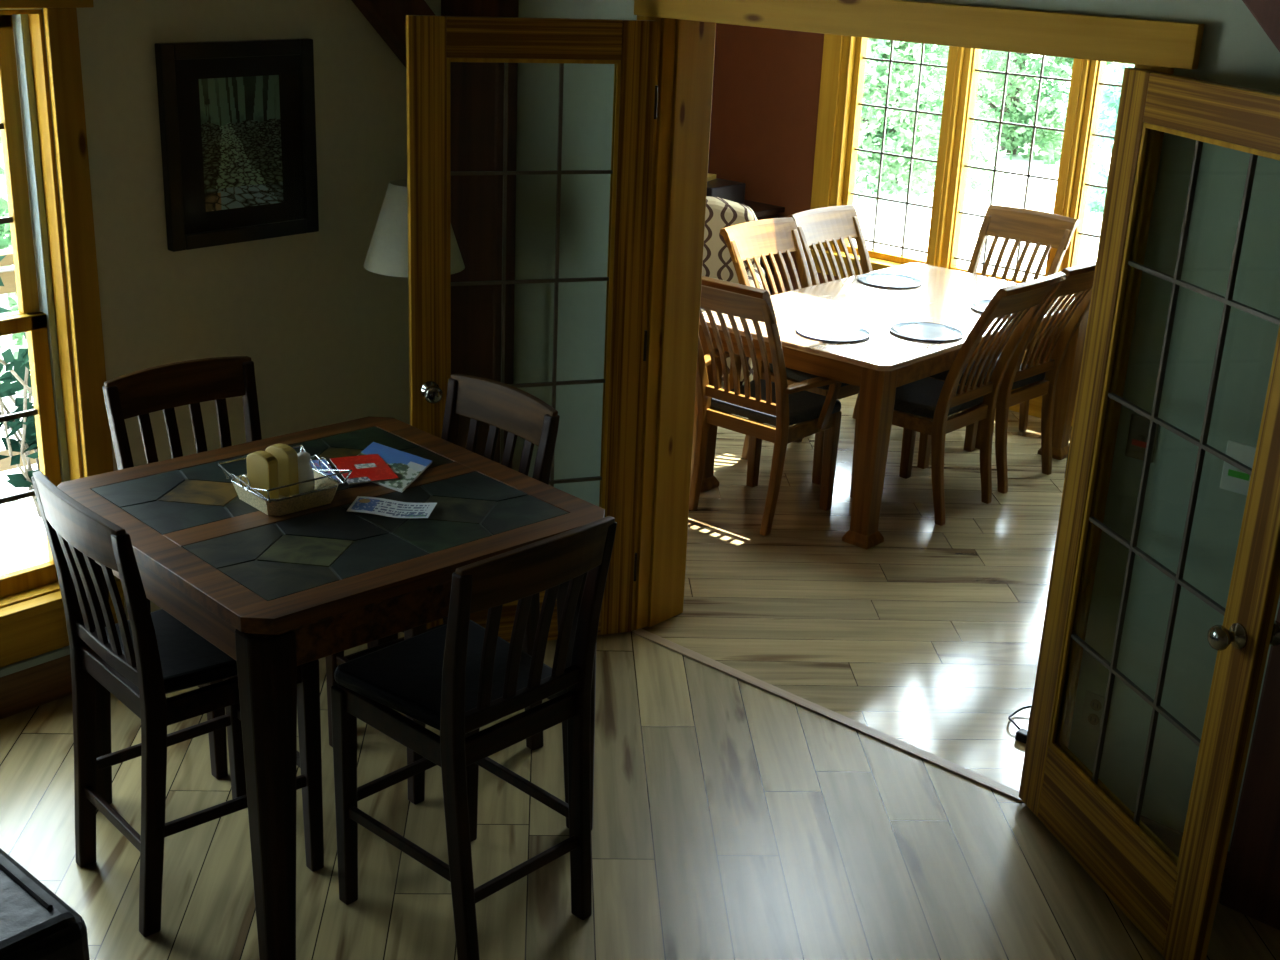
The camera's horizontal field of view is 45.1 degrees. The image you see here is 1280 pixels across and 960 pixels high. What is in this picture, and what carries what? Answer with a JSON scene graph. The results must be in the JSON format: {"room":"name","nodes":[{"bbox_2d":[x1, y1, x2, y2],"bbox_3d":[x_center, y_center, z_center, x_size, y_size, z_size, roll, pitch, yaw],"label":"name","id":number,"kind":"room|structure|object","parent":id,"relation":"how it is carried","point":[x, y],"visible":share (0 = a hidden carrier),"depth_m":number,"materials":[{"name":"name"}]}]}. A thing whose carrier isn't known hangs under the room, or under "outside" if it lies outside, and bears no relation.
{"room":"breakfast nook","nodes":[
{"label":"breakfast nook","id":0,"kind":"room"},
{"bbox_2d":[0,234,36,474],"bbox_3d":[-34.949,-1.431,9.514,55.650,0.300,47.300,19,26,38],"label":"ground","id":1,"kind":"structure","parent":0,"point":[4,399],"depth_m":9.74,"materials":[{"name":"white"}]},
{"bbox_2d":[0,129,28,397],"bbox_3d":[-4.080,-2.516,10.919,2.647,3.974,2.820,-9,23,-29],"label":"leafy tree","id":2,"kind":"object","parent":1,"relation":"on","point":[19,339],"visible":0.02,"depth_m":10.47,"materials":[{"name":"green plant"}]},
{"bbox_2d":[0,497,48,571],"bbox_3d":[-2.228,0.238,5.755,0.340,0.280,0.340,19,26,38],"label":"pot","id":3,"kind":"object","parent":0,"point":[23,537],"depth_m":5.63,"materials":[{"name":"white"}]},
{"bbox_2d":[0,0,440,619],"bbox_3d":[-2.767,-0.567,3.203,0.160,3.300,6.680,19,26,38],"label":"wall","id":4,"kind":"structure","parent":0,"point":[325,335],"depth_m":4.88,"materials":[{"name":"beige paint"}]},
{"bbox_2d":[0,646,69,676],"bbox_3d":[-2.036,0.615,4.422,0.030,0.025,1.360,19,26,38],"label":"trim","id":5,"kind":"structure","parent":4,"relation":"attached to","point":[64,651],"depth_m":4.63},
{"bbox_2d":[0,654,71,718],"bbox_3d":[-2.772,0.941,3.683,0.022,0.140,6.260,19,26,38],"label":"baseboard","id":6,"kind":"structure","parent":4,"relation":"attached to","point":[32,687],"depth_m":4.66,"materials":[{"name":"brown wood"}]},
{"bbox_2d":[0,9,83,608],"bbox_3d":[-2.087,-0.365,4.103,0.160,1.700,1.130,19,26,38],"label":"window","id":7,"kind":"structure","parent":4,"relation":"in","point":[26,127],"depth_m":4.41,"materials":[{"name":"brown wood"}]},
{"bbox_2d":[0,0,93,8],"bbox_3d":[-1.974,-1.194,3.737,0.030,0.105,1.385,19,26,38],"label":"trim","id":8,"kind":"structure","parent":4,"relation":"attached to","point":[4,4],"depth_m":4.13,"materials":[{"name":"brown wood"}]},
{"bbox_2d":[0,579,121,625],"bbox_3d":[-2.058,0.464,4.344,0.055,0.030,1.370,19,26,38],"label":"trim","id":9,"kind":"structure","parent":4,"relation":"attached to","point":[9,614],"depth_m":4.58,"materials":[{"name":"brown wood"}]},
{"bbox_2d":[0,589,124,667],"bbox_3d":[-2.057,0.544,4.375,0.020,0.140,1.298,19,26,38],"label":"trim","id":10,"kind":"structure","parent":4,"relation":"attached to","point":[23,639],"depth_m":4.62,"materials":[{"name":"brown wood"}]},
{"bbox_2d":[43,8,118,579],"bbox_3d":[-1.611,-0.484,4.476,0.022,1.705,0.088,19,26,38],"label":"trim","id":11,"kind":"structure","parent":4,"relation":"attached to","point":[61,24],"depth_m":4.38,"materials":[{"name":"brown wood"}]},
{"bbox_2d":[154,38,318,251],"bbox_3d":[-1.218,-1.030,4.706,0.033,0.602,0.536,19,26,38],"label":"framed picture","id":12,"kind":"object","parent":4,"relation":"attached to","point":[237,120],"visible":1,"depth_m":4.69,"materials":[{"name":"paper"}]},
{"bbox_2d":[199,75,283,211],"bbox_3d":[-1.214,-1.030,4.703,0.001,0.392,0.283,19,26,38],"label":"print","id":13,"kind":"object","parent":12,"relation":"attached to","point":[241,123],"depth_m":4.70},
{"bbox_2d":[352,0,434,67],"bbox_3d":[-0.950,-1.694,4.681,0.100,0.959,0.968,19,26,38],"label":"brace","id":14,"kind":"object","parent":4,"relation":"attached to","point":[387,17],"visible":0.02,"depth_m":4.92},
{"bbox_2d":[0,379,1279,959],"bbox_3d":[-0.389,1.095,3.873,8.400,0.080,10.050,19,26,38],"label":"floor","id":15,"kind":"structure","parent":0,"point":[734,819],"depth_m":4.35,"materials":[{"name":"laminate"}]},
{"bbox_2d":[0,848,89,959],"bbox_3d":[-1.817,0.947,2.779,1.720,0.831,0.900,19,26,38],"label":"coffee table","id":16,"kind":"object","parent":15,"relation":"on","point":[36,924],"visible":1,"depth_m":2.42,"materials":[{"name":"brown wood"}]},
{"bbox_2d":[31,471,323,936],"bbox_3d":[-1.115,0.488,3.772,0.524,1.068,0.464,-15,27,-40],"label":"counter chair","id":17,"kind":"object","parent":15,"relation":"on","point":[141,659],"visible":0.86,"depth_m":3.63,"materials":[{"name":"brown wood"}]},
{"bbox_2d":[102,356,325,778],"bbox_3d":[-1.188,0.232,4.459,0.464,1.068,0.524,-17,28,-42],"label":"counter chair","id":18,"kind":"object","parent":15,"relation":"on","point":[165,387],"visible":0.35,"depth_m":4.44,"materials":[{"name":"brown wood"}]},
{"bbox_2d":[57,416,604,959],"bbox_3d":[-0.801,0.483,4.037,1.030,0.920,1.030,-16,27,-41],"label":"table","id":19,"kind":"object","parent":15,"relation":"on","point":[277,595],"visible":0.61,"depth_m":3.59,"materials":[{"name":"brown wood"}]},
{"bbox_2d":[218,445,351,515],"bbox_3d":[-0.888,0.007,3.858,0.241,0.088,0.241,-16,27,-41],"label":"wicker basket","id":20,"kind":"object","parent":19,"relation":"on","point":[325,488],"visible":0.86,"depth_m":3.81,"materials":[{"name":"wicker"}]},
{"bbox_2d":[246,451,278,498],"bbox_3d":[-0.941,-0.013,3.838,0.080,0.118,0.032,15,24,31],"label":"bread loaf","id":21,"kind":"object","parent":20,"relation":"in","point":[262,466],"visible":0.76,"depth_m":3.82,"materials":[{"name":"beige food"}]},
{"bbox_2d":[265,443,298,496],"bbox_3d":[-0.899,-0.026,3.866,0.085,0.127,0.032,15,24,31],"label":"bread loaf","id":22,"kind":"object","parent":20,"relation":"in","point":[286,456],"visible":0.71,"depth_m":3.84,"materials":[{"name":"beige food"}]},
{"bbox_2d":[233,470,338,515],"bbox_3d":[-0.889,0.027,3.866,0.208,0.045,0.204,-16,27,-41],"label":"tray","id":23,"kind":"object","parent":20,"relation":"on","point":[324,491],"depth_m":3.80,"materials":[{"name":"beige wicker"}]},
{"bbox_2d":[297,451,314,493],"bbox_3d":[-0.850,-0.021,3.894,0.054,0.105,0.054,19,26,38],"label":"salt shaker","id":24,"kind":"object","parent":20,"relation":"in","point":[305,471],"visible":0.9,"depth_m":3.88,"materials":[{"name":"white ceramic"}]},
{"bbox_2d":[310,459,341,483],"bbox_3d":[-0.848,-0.019,4.053,0.081,0.005,0.189,-7,22,-23],"label":"leaflet","id":25,"kind":"object","parent":19,"relation":"on","point":[316,462],"visible":0.33,"depth_m":4.09,"materials":[{"name":"blue paper"}]},
{"bbox_2d":[346,496,436,517],"bbox_3d":[-0.617,0.068,3.836,0.222,0.010,0.105,6,20,10],"label":"flyer","id":26,"kind":"object","parent":19,"relation":"on","point":[362,504],"visible":1,"depth_m":3.83,"materials":[{"name":"white paper"}]},
{"bbox_2d":[357,442,431,492],"bbox_3d":[-0.677,-0.037,4.121,0.206,0.006,0.336,6,20,10],"label":"magazine","id":27,"kind":"object","parent":19,"relation":"on","point":[407,467],"visible":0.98,"depth_m":4.13,"materials":[{"name":"blue paper"}]},
{"bbox_2d":[330,454,398,483],"bbox_3d":[-0.732,-0.030,4.081,0.132,0.003,0.204,-7,22,-24],"label":"brochure","id":28,"kind":"object","parent":27,"relation":"on","point":[365,468],"visible":0.97,"depth_m":4.08,"materials":[{"name":"red paper"}]},
{"bbox_2d":[363,179,464,631],"bbox_3d":[-0.747,-0.230,5.127,0.324,1.512,0.324,19,26,38],"label":"floor lamp","id":29,"kind":"object","parent":15,"relation":"on","point":[387,254],"visible":0.24,"depth_m":4.82,"materials":[{"name":"fabric"}]},
{"bbox_2d":[325,373,559,803],"bbox_3d":[-0.571,0.289,4.380,0.524,1.068,0.464,-16,27,-41],"label":"counter chair","id":30,"kind":"object","parent":15,"relation":"on","point":[511,409],"visible":0.33,"depth_m":4.38,"materials":[{"name":"brown wood"}]},
{"bbox_2d":[331,516,616,959],"bbox_3d":[-0.404,0.564,3.651,0.524,1.068,0.464,20,26,39],"label":"counter chair","id":31,"kind":"object","parent":15,"relation":"on","point":[457,678],"visible":1,"depth_m":3.53,"materials":[{"name":"brown wood"}]},
{"bbox_2d":[441,0,518,468],"bbox_3d":[-0.548,-1.213,5.236,0.280,3.300,0.100,19,26,38],"label":"wall","id":32,"kind":"structure","parent":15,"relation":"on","point":[476,88],"depth_m":5.27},
{"bbox_2d":[701,196,764,385],"bbox_3d":[0.230,-0.944,7.996,0.800,0.960,0.720,5,20,6],"label":"upholstered armchair","id":33,"kind":"object","parent":15,"relation":"on","point":[720,213],"visible":0.14,"depth_m":8.06,"materials":[{"name":"fabric"}]},
{"bbox_2d":[742,200,784,295],"bbox_3d":[0.123,-1.305,9.042,1.380,0.750,0.500,19,26,38],"label":"sideboard","id":34,"kind":"object","parent":15,"relation":"on","point":[762,211],"visible":0.08,"depth_m":8.66,"materials":[{"name":"brown wood"}]},
{"bbox_2d":[706,178,744,203],"bbox_3d":[0.280,-1.650,8.729,0.560,0.114,0.315,19,26,38],"label":"stereo","id":35,"kind":"object","parent":34,"relation":"on","point":[734,191],"visible":0.1,"depth_m":8.58,"materials":[{"name":"black plastic"}]},
{"bbox_2d":[707,173,715,181],"bbox_3d":[0.288,-1.718,8.710,0.240,0.025,0.180,11,22,22],"label":"book","id":36,"kind":"object","parent":35,"relation":"on","point":[710,177],"visible":0.24,"depth_m":8.69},
{"bbox_2d":[742,200,784,216],"bbox_3d":[0.142,-1.644,8.922,1.380,0.030,0.490,19,26,38],"label":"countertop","id":37,"kind":"structure","parent":34,"relation":"on","point":[760,209],"depth_m":8.62,"materials":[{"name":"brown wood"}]},
{"bbox_2d":[689,276,842,535],"bbox_3d":[0.462,-0.348,6.265,0.584,1.052,0.679,19,26,37],"label":"armchair","id":38,"kind":"object","parent":15,"relation":"on","point":[779,404],"visible":0.84,"depth_m":6.20,"materials":[{"name":"brown wood"}]},
{"bbox_2d":[720,217,859,484],"bbox_3d":[0.729,-0.604,6.997,0.679,1.052,0.480,20,27,40],"label":"dining chair","id":39,"kind":"object","parent":15,"relation":"on","point":[746,241],"visible":0.38,"depth_m":6.97,"materials":[{"name":"brown wood"}]},
{"bbox_2d":[788,205,872,418],"bbox_3d":[1.066,-0.730,7.381,0.679,1.052,0.480,20,27,40],"label":"dining chair","id":40,"kind":"object","parent":15,"relation":"on","point":[818,226],"visible":0.3,"depth_m":7.41,"materials":[{"name":"brown wood"}]},
{"bbox_2d":[690,263,1089,548],"bbox_3d":[1.139,-0.406,6.927,1.010,0.762,1.770,19,26,38],"label":"dining table","id":41,"kind":"object","parent":15,"relation":"on","point":[880,363],"visible":0.56,"depth_m":6.45,"materials":[{"name":"brown wood"}]},
{"bbox_2d":[795,322,869,341],"bbox_3d":[0.789,-0.604,6.303,0.306,0.009,0.306,19,26,38],"label":"round plate","id":42,"kind":"object","parent":41,"relation":"on","point":[822,331],"visible":1,"depth_m":6.30,"materials":[{"name":"white ceramic"}]},
{"bbox_2d":[857,273,922,287],"bbox_3d":[1.179,-0.941,7.268,0.306,0.009,0.306,19,26,38],"label":"round plate","id":43,"kind":"object","parent":41,"relation":"on","point":[888,280],"visible":1,"depth_m":7.27,"materials":[{"name":"white ceramic"}]},
{"bbox_2d":[889,322,963,341],"bbox_3d":[1.185,-0.614,6.377,0.306,0.009,0.306,19,26,38],"label":"round plate","id":44,"kind":"object","parent":41,"relation":"on","point":[923,331],"visible":1,"depth_m":6.38,"materials":[{"name":"white ceramic"}]},
{"bbox_2d":[970,300,1011,316],"bbox_3d":[1.617,-0.759,6.826,0.306,0.009,0.306,19,26,38],"label":"round plate","id":45,"kind":"object","parent":41,"relation":"on","point":[980,305],"visible":0.27,"depth_m":6.86,"materials":[{"name":"white ceramic"}]},
{"bbox_2d":[850,272,1065,525],"bbox_3d":[1.316,-0.382,6.463,0.679,1.052,0.480,19,26,38],"label":"dining chair","id":46,"kind":"object","parent":15,"relation":"on","point":[927,397],"visible":0.91,"depth_m":6.38,"materials":[{"name":"brown wood"}]},
{"bbox_2d":[917,261,1095,493],"bbox_3d":[1.680,-0.512,6.861,0.679,1.052,0.480,20,27,40],"label":"dining chair","id":47,"kind":"object","parent":15,"relation":"on","point":[1078,283],"visible":0.78,"depth_m":6.79,"materials":[{"name":"brown wood"}]},
{"bbox_2d":[957,205,1078,448],"bbox_3d":[1.717,-0.766,7.557,0.480,1.052,0.679,19,26,38],"label":"dining chair","id":48,"kind":"object","parent":15,"relation":"on","point":[1039,228],"visible":0.44,"depth_m":7.59,"materials":[{"name":"brown wood"}]},
{"bbox_2d":[1008,705,1030,743],"bbox_3d":[1.208,0.758,4.825,0.123,0.030,0.208,19,26,38],"label":"power cord","id":49,"kind":"object","parent":15,"relation":"on","point":[1021,734],"visible":0.62,"depth_m":4.74,"materials":[{"name":"black plastic"}]},
{"bbox_2d":[1219,603,1279,929],"bbox_3d":[1.762,-0.405,3.309,0.450,3.300,0.100,19,26,38],"label":"wall","id":50,"kind":"structure","parent":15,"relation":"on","point":[1251,882],"depth_m":3.85,"materials":[{"name":"red paint"}]},
{"bbox_2d":[708,23,1078,389],"bbox_3d":[2.395,-1.482,7.342,6.900,2.600,0.160,19,26,38],"label":"wall","id":51,"kind":"structure","parent":0,"point":[766,88],"depth_m":8.65,"materials":[{"name":"red paint"}]},
{"bbox_2d":[809,34,843,249],"bbox_3d":[1.022,-2.063,8.325,0.115,1.700,0.022,19,26,38],"label":"trim","id":52,"kind":"structure","parent":51,"relation":"attached to","point":[833,44],"depth_m":8.36,"materials":[{"name":"brown wood"}]},
{"bbox_2d":[812,255,880,277],"bbox_3d":[1.793,-0.936,7.961,2.295,0.100,0.020,19,26,38],"label":"trim","id":53,"kind":"structure","parent":51,"relation":"attached to","point":[813,256],"depth_m":8.53,"materials":[{"name":"brown wood"}]},
{"bbox_2d":[810,248,901,268],"bbox_3d":[1.819,-1.003,7.961,2.370,0.028,0.155,19,26,38],"label":"trim","id":54,"kind":"structure","parent":51,"relation":"attached to","point":[875,263],"depth_m":8.38,"materials":[{"name":"brown wood"}]},
{"bbox_2d":[826,36,946,263],"bbox_3d":[1.359,-1.952,8.153,0.657,1.582,0.145,19,26,38],"label":"window","id":55,"kind":"structure","parent":51,"relation":"in","point":[850,104],"depth_m":8.30,"materials":[{"name":"brown wood"}]},
{"bbox_2d":[926,46,981,268],"bbox_3d":[1.621,-1.853,7.916,0.128,1.582,0.154,19,26,38],"label":"trim","id":56,"kind":"structure","parent":51,"relation":"attached to","point":[959,64],"depth_m":7.93,"materials":[{"name":"brown wood"}]},
{"bbox_2d":[949,49,1070,282],"bbox_3d":[1.892,-1.769,7.718,0.614,1.582,0.060,19,26,38],"label":"window","id":57,"kind":"structure","parent":51,"relation":"in","point":[975,69],"depth_m":7.86,"materials":[{"name":"brown wood"}]},
{"bbox_2d":[1009,387,1077,425],"bbox_3d":[2.211,-0.357,7.755,6.700,0.190,0.018,19,26,38],"label":"baseboard","id":58,"kind":"structure","parent":51,"relation":"attached to","point":[1035,404],"depth_m":7.91,"materials":[{"name":"brown wood"}]},
{"bbox_2d":[1045,58,1105,276],"bbox_3d":[2.129,-1.675,7.492,0.118,1.582,0.154,19,26,38],"label":"trim","id":59,"kind":"structure","parent":51,"relation":"attached to","point":[1084,72],"depth_m":7.46,"materials":[{"name":"brown wood"}]},
{"bbox_2d":[1070,61,1121,266],"bbox_3d":[2.407,-1.585,7.279,0.657,1.582,0.145,19,26,38],"label":"window","id":60,"kind":"structure","parent":51,"relation":"in","point":[1101,64],"depth_m":7.50,"materials":[{"name":"brown wood"}]},
{"bbox_2d":[512,0,1279,850],"bbox_3d":[1.643,-0.520,3.610,5.900,3.300,0.220,19,26,38],"label":"wall","id":61,"kind":"structure","parent":0,"point":[1236,50],"depth_m":3.99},
{"bbox_2d":[406,15,657,642],"bbox_3d":[-0.345,-0.405,4.870,0.770,2.028,0.178,-4,21,-18],"label":"door","id":62,"kind":"structure","parent":61,"relation":"in","point":[433,42],"depth_m":4.71,"materials":[{"name":"brown wood"}]},
{"bbox_2d":[450,63,612,486],"bbox_3d":[-0.348,-0.460,4.848,0.509,1.680,0.012,-4,21,-18],"label":"grille","id":63,"kind":"object","parent":62,"relation":"attached to","point":[604,477],"depth_m":4.82,"materials":[{"name":"metal"}]},
{"bbox_2d":[631,15,715,630],"bbox_3d":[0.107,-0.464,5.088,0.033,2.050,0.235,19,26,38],"label":"trim","id":64,"kind":"structure","parent":61,"relation":"attached to","point":[687,47],"depth_m":5.04,"materials":[{"name":"brown wood"}]},
{"bbox_2d":[632,628,1022,801],"bbox_3d":[0.545,0.719,4.884,1.510,0.007,0.042,19,26,38],"label":"trim","id":65,"kind":"structure","parent":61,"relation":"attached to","point":[998,787],"depth_m":4.82,"materials":[{"name":"brown wood"}]},
{"bbox_2d":[634,0,1204,69],"bbox_3d":[0.648,-1.240,4.139,1.766,0.103,0.035,19,26,38],"label":"trim","id":66,"kind":"structure","parent":61,"relation":"attached to","point":[1169,44],"depth_m":3.96,"materials":[{"name":"brown wood"}]},
{"bbox_2d":[1081,691,1104,731],"bbox_3d":[1.242,0.633,4.202,0.072,0.105,0.009,19,26,38],"label":"wall outlet","id":67,"kind":"object","parent":61,"relation":"attached to","point":[1093,705],"visible":0.84,"depth_m":4.20,"materials":[{"name":"plastic"}]},
{"bbox_2d":[1061,65,1173,747],"bbox_3d":[1.188,-0.028,4.031,0.088,2.050,0.020,19,26,38],"label":"trim","id":68,"kind":"structure","parent":61,"relation":"attached to","point":[1158,140],"depth_m":3.95,"materials":[{"name":"brown wood"}]},
{"bbox_2d":[1125,414,1158,462],"bbox_3d":[1.276,-0.105,3.923,0.075,0.115,0.019,19,26,38],"label":"light switch","id":69,"kind":"object","parent":61,"relation":"attached to","point":[1139,425],"visible":0.88,"depth_m":3.93,"materials":[{"name":"beige plastic"}]},
{"bbox_2d":[1019,68,1279,959],"bbox_3d":[1.249,0.098,3.691,0.178,2.028,0.858,-3,21,-15],"label":"door","id":70,"kind":"structure","parent":61,"relation":"in","point":[1172,900],"depth_m":3.69,"materials":[{"name":"brown wood"}]},
{"bbox_2d":[1071,140,1279,825],"bbox_3d":[1.253,0.044,3.665,0.012,1.680,0.597,-3,21,-15],"label":"grille","id":71,"kind":"object","parent":70,"relation":"attached to","point":[1088,780],"depth_m":3.72,"materials":[{"name":"metal"}]},
{"bbox_2d":[1132,811,1228,885],"bbox_3d":[1.365,0.962,4.187,0.495,0.100,0.016,19,26,38],"label":"baseboard","id":72,"kind":"structure","parent":61,"relation":"attached to","point":[1171,837],"depth_m":4.13,"materials":[{"name":"brown wood"}]},
{"bbox_2d":[1220,440,1255,495],"bbox_3d":[1.467,-0.026,3.768,0.084,0.126,0.019,19,26,38],"label":"light switch","id":73,"kind":"object","parent":61,"relation":"attached to","point":[1233,479],"visible":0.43,"depth_m":3.77,"materials":[{"name":"plastic"}]},
{"bbox_2d":[1242,0,1279,51],"bbox_3d":[1.340,-1.243,3.437,0.758,0.758,0.090,19,26,38],"label":"brace","id":74,"kind":"object","parent":61,"relation":"attached to","point":[1266,13],"visible":1,"depth_m":3.40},
{"label":"outside","id":75,"kind":"structure","parent":0,"visible":0},
{"bbox_2d":[0,467,37,574],"bbox_3d":[-3.899,0.886,4.249,2.020,0.040,6.777,19,26,38],"label":"deck","id":76,"kind":"object","parent":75,"point":[6,489],"visible":0.04,"depth_m":6.61,"materials":[{"name":"white"}]},
{"bbox_2d":[0,248,36,471],"bbox_3d":[-4.370,0.137,4.681,0.100,1.030,6.700,19,26,38],"label":"deck railing","id":77,"kind":"object","parent":76,"relation":"on","point":[7,276],"visible":0.02,"depth_m":6.39,"materials":[{"name":"brown wood"}]},
{"bbox_2d":[0,255,48,571],"bbox_3d":[-2.304,-0.202,5.556,0.693,1.236,0.726,2,20,-1],"label":"potted shrub","id":78,"kind":"object","parent":76,"relation":"on","point":[23,537],"visible":0.38,"depth_m":5.59,"materials":[{"name":"green plant"}]},
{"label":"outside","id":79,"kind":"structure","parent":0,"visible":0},
{"bbox_2d":[852,46,1114,280],"bbox_3d":[32.448,-8.353,35.399,120.000,0.500,82.700,19,26,38],"label":"ground","id":80,"kind":"structure","parent":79,"point":[1041,192],"depth_m":15.86,"materials":[{"name":"white"}]},
{"bbox_2d":[861,48,931,117],"bbox_3d":[2.744,-6.607,21.749,2.694,3.945,2.743,-7,22,-23],"label":"leafy tree","id":81,"kind":"object","parent":80,"relation":"on","point":[931,48],"visible":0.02,"depth_m":21.86,"materials":[{"name":"green plant"}]},
{"bbox_2d":[855,38,1009,200],"bbox_3d":[2.864,-4.908,16.829,2.647,3.974,2.820,2,20,-2],"label":"leafy tree","id":82,"kind":"object","parent":80,"relation":"on","point":[899,135],"visible":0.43,"depth_m":16.42,"materials":[{"name":"green plant"}]},
{"bbox_2d":[879,48,1055,108],"bbox_3d":[5.276,-7.594,24.206,2.779,4.172,2.961,5,20,6],"label":"leafy tree","id":83,"kind":"object","parent":80,"relation":"on","point":[1036,57],"visible":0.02,"depth_m":24.44,"materials":[{"name":"green plant"}]},
{"bbox_2d":[931,47,1133,169],"bbox_3d":[4.987,-5.821,19.577,2.820,3.974,2.647,12,22,23],"label":"leafy tree","id":84,"kind":"object","parent":80,"relation":"on","point":[1019,108],"visible":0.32,"depth_m":19.43,"materials":[{"name":"green plant"}]},
{"bbox_2d":[1046,58,1134,130],"bbox_3d":[7.195,-6.588,22.694,2.469,3.550,2.425,-5,21,-20],"label":"leafy tree","id":85,"kind":"object","parent":80,"relation":"on","point":[1049,98],"visible":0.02,"depth_m":22.99,"materials":[{"name":"green plant"}]},
{"bbox_2d":[1055,63,1134,216],"bbox_3d":[5.483,-4.003,14.978,2.694,3.945,2.743,8,21,14],"label":"leafy tree","id":86,"kind":"object","parent":80,"relation":"on","point":[1107,120],"visible":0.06,"depth_m":14.99,"materials":[{"name":"green plant"}]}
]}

